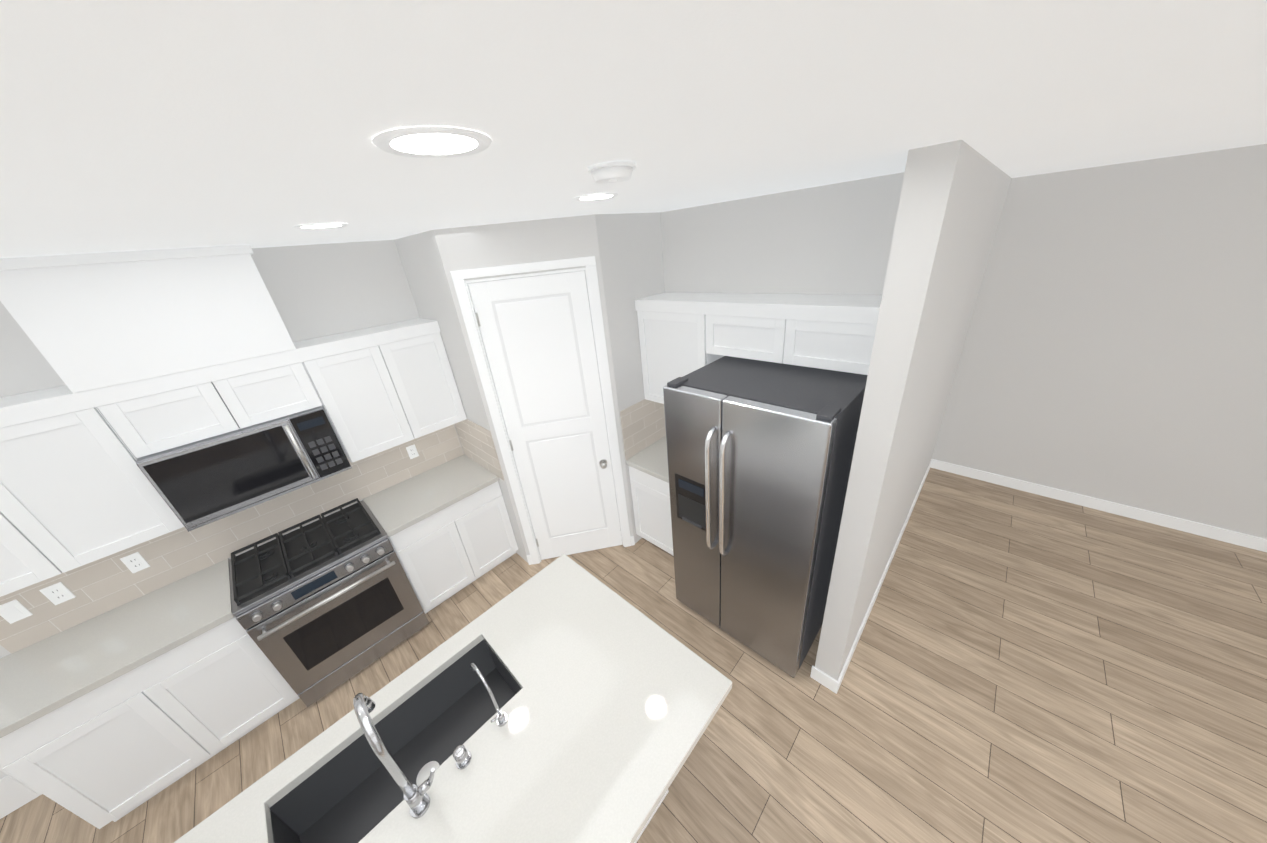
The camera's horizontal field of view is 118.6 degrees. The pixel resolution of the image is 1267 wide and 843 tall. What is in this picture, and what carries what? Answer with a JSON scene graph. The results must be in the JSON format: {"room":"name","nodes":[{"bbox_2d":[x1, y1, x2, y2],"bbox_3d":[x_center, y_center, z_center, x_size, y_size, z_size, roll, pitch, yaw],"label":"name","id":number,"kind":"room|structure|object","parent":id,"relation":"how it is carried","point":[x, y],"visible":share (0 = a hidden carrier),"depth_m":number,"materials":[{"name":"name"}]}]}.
{"room":"kitchen","nodes":[
{"label":"kitchen","id":0,"kind":"room"},
{"bbox_2d":[0,240,463,657],"bbox_3d":[-2.432,0.297,2.680,0.120,2.740,5.330,18,34,40],"label":"wall","id":1,"kind":"structure","parent":0,"point":[317,290],"depth_m":2.52,"materials":[{"name":"paint"}]},
{"bbox_2d":[0,599,33,623],"bbox_3d":[-3.208,0.983,1.945,0.007,0.116,0.070,18,34,40],"label":"outlet","id":2,"kind":"object","parent":1,"relation":"attached to","point":[12,611],"depth_m":1.95,"materials":[{"name":"white plastic"}]},
{"bbox_2d":[39,581,76,605],"bbox_3d":[-3.112,0.931,2.033,0.008,0.116,0.070,18,34,40],"label":"outlet","id":3,"kind":"object","parent":1,"relation":"attached to","point":[53,593],"depth_m":2.03,"materials":[{"name":"white plastic"}]},
{"bbox_2d":[0,386,185,600],"bbox_3d":[-2.936,0.336,1.767,0.349,0.805,0.841,18,34,40],"label":"upper cabinet","id":4,"kind":"object","parent":1,"relation":"attached to","point":[74,496],"depth_m":1.78,"materials":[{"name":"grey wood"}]},
{"bbox_2d":[119,551,150,573],"bbox_3d":[-2.924,0.829,2.207,0.008,0.116,0.070,18,34,40],"label":"outlet","id":5,"kind":"object","parent":1,"relation":"attached to","point":[131,562],"depth_m":2.21,"materials":[{"name":"white plastic"}]},
{"bbox_2d":[0,245,299,396],"bbox_3d":[-2.443,-0.575,1.975,0.368,0.562,0.818,18,34,40],"label":"cover","id":6,"kind":"object","parent":1,"relation":"attached to","point":[108,320],"depth_m":1.81,"materials":[{"name":"white"}]},
{"bbox_2d":[92,353,327,456],"bbox_3d":[-2.398,-0.162,2.189,0.349,0.370,0.791,18,34,40],"label":"upper cabinet","id":7,"kind":"object","parent":1,"relation":"attached to","point":[153,417],"depth_m":2.04,"materials":[{"name":"white wood"}]},
{"bbox_2d":[136,406,351,531],"bbox_3d":[-2.319,0.221,2.322,0.447,0.438,0.776,18,34,40],"label":"over-the-range microwave","id":8,"kind":"object","parent":7,"relation":"attached to","point":[198,484],"visible":1,"depth_m":2.16,"materials":[{"name":"black glass"}]},
{"bbox_2d":[296,318,469,464],"bbox_3d":[-1.822,-0.268,2.795,0.349,0.805,0.832,18,34,40],"label":"upper cabinet","id":9,"kind":"object","parent":1,"relation":"attached to","point":[384,388],"depth_m":2.64,"materials":[{"name":"white wood"}]},
{"bbox_2d":[405,444,419,459],"bbox_3d":[-1.869,0.257,3.181,0.008,0.116,0.070,18,34,40],"label":"outlet","id":10,"kind":"object","parent":1,"relation":"attached to","point":[412,451],"depth_m":3.18,"materials":[{"name":"white plastic"}]},
{"bbox_2d":[395,230,527,562],"bbox_3d":[-1.321,-0.033,3.133,0.750,2.740,0.100,18,34,40],"label":"wall","id":11,"kind":"structure","parent":0,"point":[420,256],"depth_m":2.72,"materials":[{"name":"paint"}]},
{"bbox_2d":[433,214,633,554],"bbox_3d":[-0.608,-0.022,2.954,0.984,2.740,0.100,-9,25,-6],"label":"wall","id":12,"kind":"structure","parent":0,"point":[491,245],"depth_m":2.39,"materials":[{"name":"paint"}]},
{"bbox_2d":[450,256,630,563],"bbox_3d":[-0.592,0.097,2.978,0.916,2.502,0.159,-9,25,-6],"label":"pantry door","id":13,"kind":"structure","parent":12,"relation":"in","point":[538,344],"depth_m":2.83,"materials":[{"name":"white wood"}]},
{"bbox_2d":[595,212,664,542],"bbox_3d":[0.070,-0.208,3.198,0.100,2.740,0.650,18,34,40],"label":"wall","id":14,"kind":"structure","parent":0,"point":[631,253],"depth_m":2.76,"materials":[{"name":"paint"}]},
{"bbox_2d":[0,468,1266,842],"bbox_3d":[1.210,2.022,1.535,8.050,0.060,7.940,18,34,40],"label":"floor","id":15,"kind":"structure","parent":0,"point":[1028,668],"depth_m":2.19,"materials":[{"name":"brown wood"}]},
{"bbox_2d":[0,768,41,818],"bbox_3d":[-3.747,1.143,1.468,0.179,2.502,0.966,18,34,40],"label":"door","id":16,"kind":"structure","parent":15,"relation":"on","point":[16,793],"depth_m":2.10,"materials":[{"name":"grey wood"}]},
{"bbox_2d":[0,617,298,828],"bbox_3d":[-2.716,1.568,2.247,0.619,0.879,0.833,18,34,40],"label":"base cabinet","id":17,"kind":"object","parent":15,"relation":"on","point":[101,756],"depth_m":1.98,"materials":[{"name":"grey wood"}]},
{"bbox_2d":[0,557,235,736],"bbox_3d":[-2.764,1.164,2.030,0.643,0.040,0.875,18,34,40],"label":"countertop","id":18,"kind":"structure","parent":17,"relation":"on","point":[37,680],"depth_m":1.97,"materials":[{"name":"white stone"}]},
{"bbox_2d":[229,498,428,706],"bbox_3d":[-2.114,1.247,2.694,0.726,0.962,0.784,18,34,40],"label":"range","id":19,"kind":"object","parent":15,"relation":"on","point":[322,606],"visible":1,"depth_m":2.46,"materials":[{"name":"grey metal"}]},
{"bbox_2d":[367,481,517,613],"bbox_3d":[-1.605,0.965,3.273,0.619,0.879,0.845,18,34,40],"label":"base cabinet","id":20,"kind":"object","parent":15,"relation":"on","point":[452,548],"depth_m":3.02,"materials":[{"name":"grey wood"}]},
{"bbox_2d":[360,453,499,536],"bbox_3d":[-1.639,0.554,3.068,0.643,0.040,0.847,18,34,40],"label":"countertop","id":21,"kind":"structure","parent":20,"relation":"on","point":[404,504],"depth_m":3.00,"materials":[{"name":"white stone"}]},
{"bbox_2d":[626,464,673,555],"bbox_3d":[0.443,0.713,3.356,0.663,0.880,0.618,18,34,40],"label":"base cabinet","id":22,"kind":"object","parent":15,"relation":"on","point":[650,496],"depth_m":3.21,"materials":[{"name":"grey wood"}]},
{"bbox_2d":[626,436,668,483],"bbox_3d":[0.397,0.305,3.146,0.678,0.040,0.643,18,34,40],"label":"countertop","id":23,"kind":"structure","parent":22,"relation":"on","point":[652,459],"depth_m":3.13,"materials":[{"name":"white stone"}]},
{"bbox_2d":[634,790,668,842],"bbox_3d":[-0.893,1.794,1.377,0.888,0.877,2.086,18,34,40],"label":"kitchen island","id":24,"kind":"object","parent":15,"relation":"on","point":[667,791],"depth_m":1.85,"materials":[{"name":"white wood"}]},
{"bbox_2d":[174,554,731,842],"bbox_3d":[-0.801,1.373,1.165,1.130,0.042,2.330,18,34,40],"label":"island countertop","id":25,"kind":"structure","parent":24,"relation":"on","point":[605,708],"depth_m":1.43,"materials":[{"name":"white stone"}]},
{"bbox_2d":[274,642,513,842],"bbox_3d":[-0.863,1.363,1.512,0.395,0.249,0.830,18,34,40],"label":"sink","id":26,"kind":"object","parent":25,"relation":"in","point":[335,804],"depth_m":1.57,"materials":[{"name":"black metal"}]},
{"bbox_2d":[452,744,471,769],"bbox_3d":[-0.620,1.202,1.353,0.051,0.072,0.051,18,34,40],"label":"soap dispenser","id":27,"kind":"object","parent":25,"relation":"on","point":[462,755],"depth_m":1.35,"materials":[{"name":"silver metal"}]},
{"bbox_2d":[663,356,867,677],"bbox_3d":[0.856,0.557,2.499,0.913,1.816,0.963,18,34,40],"label":"refrigerator","id":28,"kind":"object","parent":15,"relation":"on","point":[759,456],"visible":1,"depth_m":2.07,"materials":[{"name":"grey metal"}]},
{"bbox_2d":[0,0,1266,257],"bbox_3d":[0.949,-0.505,0.333,8.050,0.080,7.940,18,34,40],"label":"ceiling","id":29,"kind":"structure","parent":0,"point":[146,124],"depth_m":0.54,"materials":[{"name":"paint"}]},
{"bbox_2d":[293,223,347,228],"bbox_3d":[-1.278,-0.800,1.540,0.184,0.005,0.184,18,34,40],"label":"recessed light","id":30,"kind":"object","parent":29,"relation":"in","point":[321,226],"visible":1,"depth_m":1.52,"materials":[{"name":"white plastic"}]},
{"bbox_2d":[372,126,491,157],"bbox_3d":[-0.333,-0.466,0.633,0.184,0.005,0.184,18,34,40],"label":"recessed light","id":31,"kind":"object","parent":29,"relation":"in","point":[433,142],"visible":0.94,"depth_m":0.62,"materials":[{"name":"white plastic"}]},
{"bbox_2d":[573,193,617,200],"bbox_3d":[-0.152,-0.909,1.525,0.184,0.005,0.184,18,34,40],"label":"recessed light","id":32,"kind":"object","parent":29,"relation":"in","point":[599,196],"visible":1,"depth_m":1.51,"materials":[{"name":"white plastic"}]},
{"bbox_2d":[588,161,635,183],"bbox_3d":[-0.055,-0.642,0.974,0.123,0.033,0.123,18,34,40],"label":"smoke detector","id":33,"kind":"object","parent":29,"relation":"attached to","point":[611,172],"visible":1,"depth_m":0.94,"materials":[{"name":"white plastic"}]},
{"bbox_2d":[661,172,904,294],"bbox_3d":[0.488,-0.300,3.301,3.030,2.740,0.120,18,34,40],"label":"wall","id":34,"kind":"structure","parent":0,"point":[834,239],"depth_m":2.26,"materials":[{"name":"paint"}]},
{"bbox_2d":[635,292,723,407],"bbox_3d":[0.391,-0.542,2.888,0.608,0.805,0.348,18,34,40],"label":"upper cabinet","id":35,"kind":"object","parent":34,"relation":"attached to","point":[682,334],"depth_m":2.74,"materials":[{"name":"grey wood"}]},
{"bbox_2d":[704,293,881,374],"bbox_3d":[0.977,-0.556,2.246,1.064,0.340,0.348,18,34,40],"label":"upper cabinet","id":36,"kind":"object","parent":34,"relation":"attached to","point":[821,331],"depth_m":2.11,"materials":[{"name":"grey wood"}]},
{"bbox_2d":[815,140,1011,680],"bbox_3d":[2.087,-0.178,2.696,0.130,2.740,3.050,18,34,40],"label":"wall","id":37,"kind":"structure","parent":0,"point":[953,195],"depth_m":1.68,"materials":[{"name":"paint"}]},
{"bbox_2d":[827,459,934,693],"bbox_3d":[2.240,1.026,3.211,0.043,0.105,3.043,18,34,40],"label":"baseboard","id":38,"kind":"structure","parent":37,"relation":"attached to","point":[832,684],"depth_m":2.67,"materials":[{"name":"white wood"}]},
{"bbox_2d":[932,144,1266,538],"bbox_3d":[4.771,-0.250,2.262,4.290,2.740,0.120,18,34,40],"label":"wall","id":39,"kind":"structure","parent":0,"point":[1115,348],"depth_m":2.93,"materials":[{"name":"paint"}]},
{"bbox_2d":[931,460,1266,551],"bbox_3d":[4.838,0.956,2.793,4.260,0.105,0.013,18,34,40],"label":"baseboard","id":40,"kind":"structure","parent":39,"relation":"attached to","point":[1160,519],"depth_m":3.31,"materials":[{"name":"white wood"}]}
]}

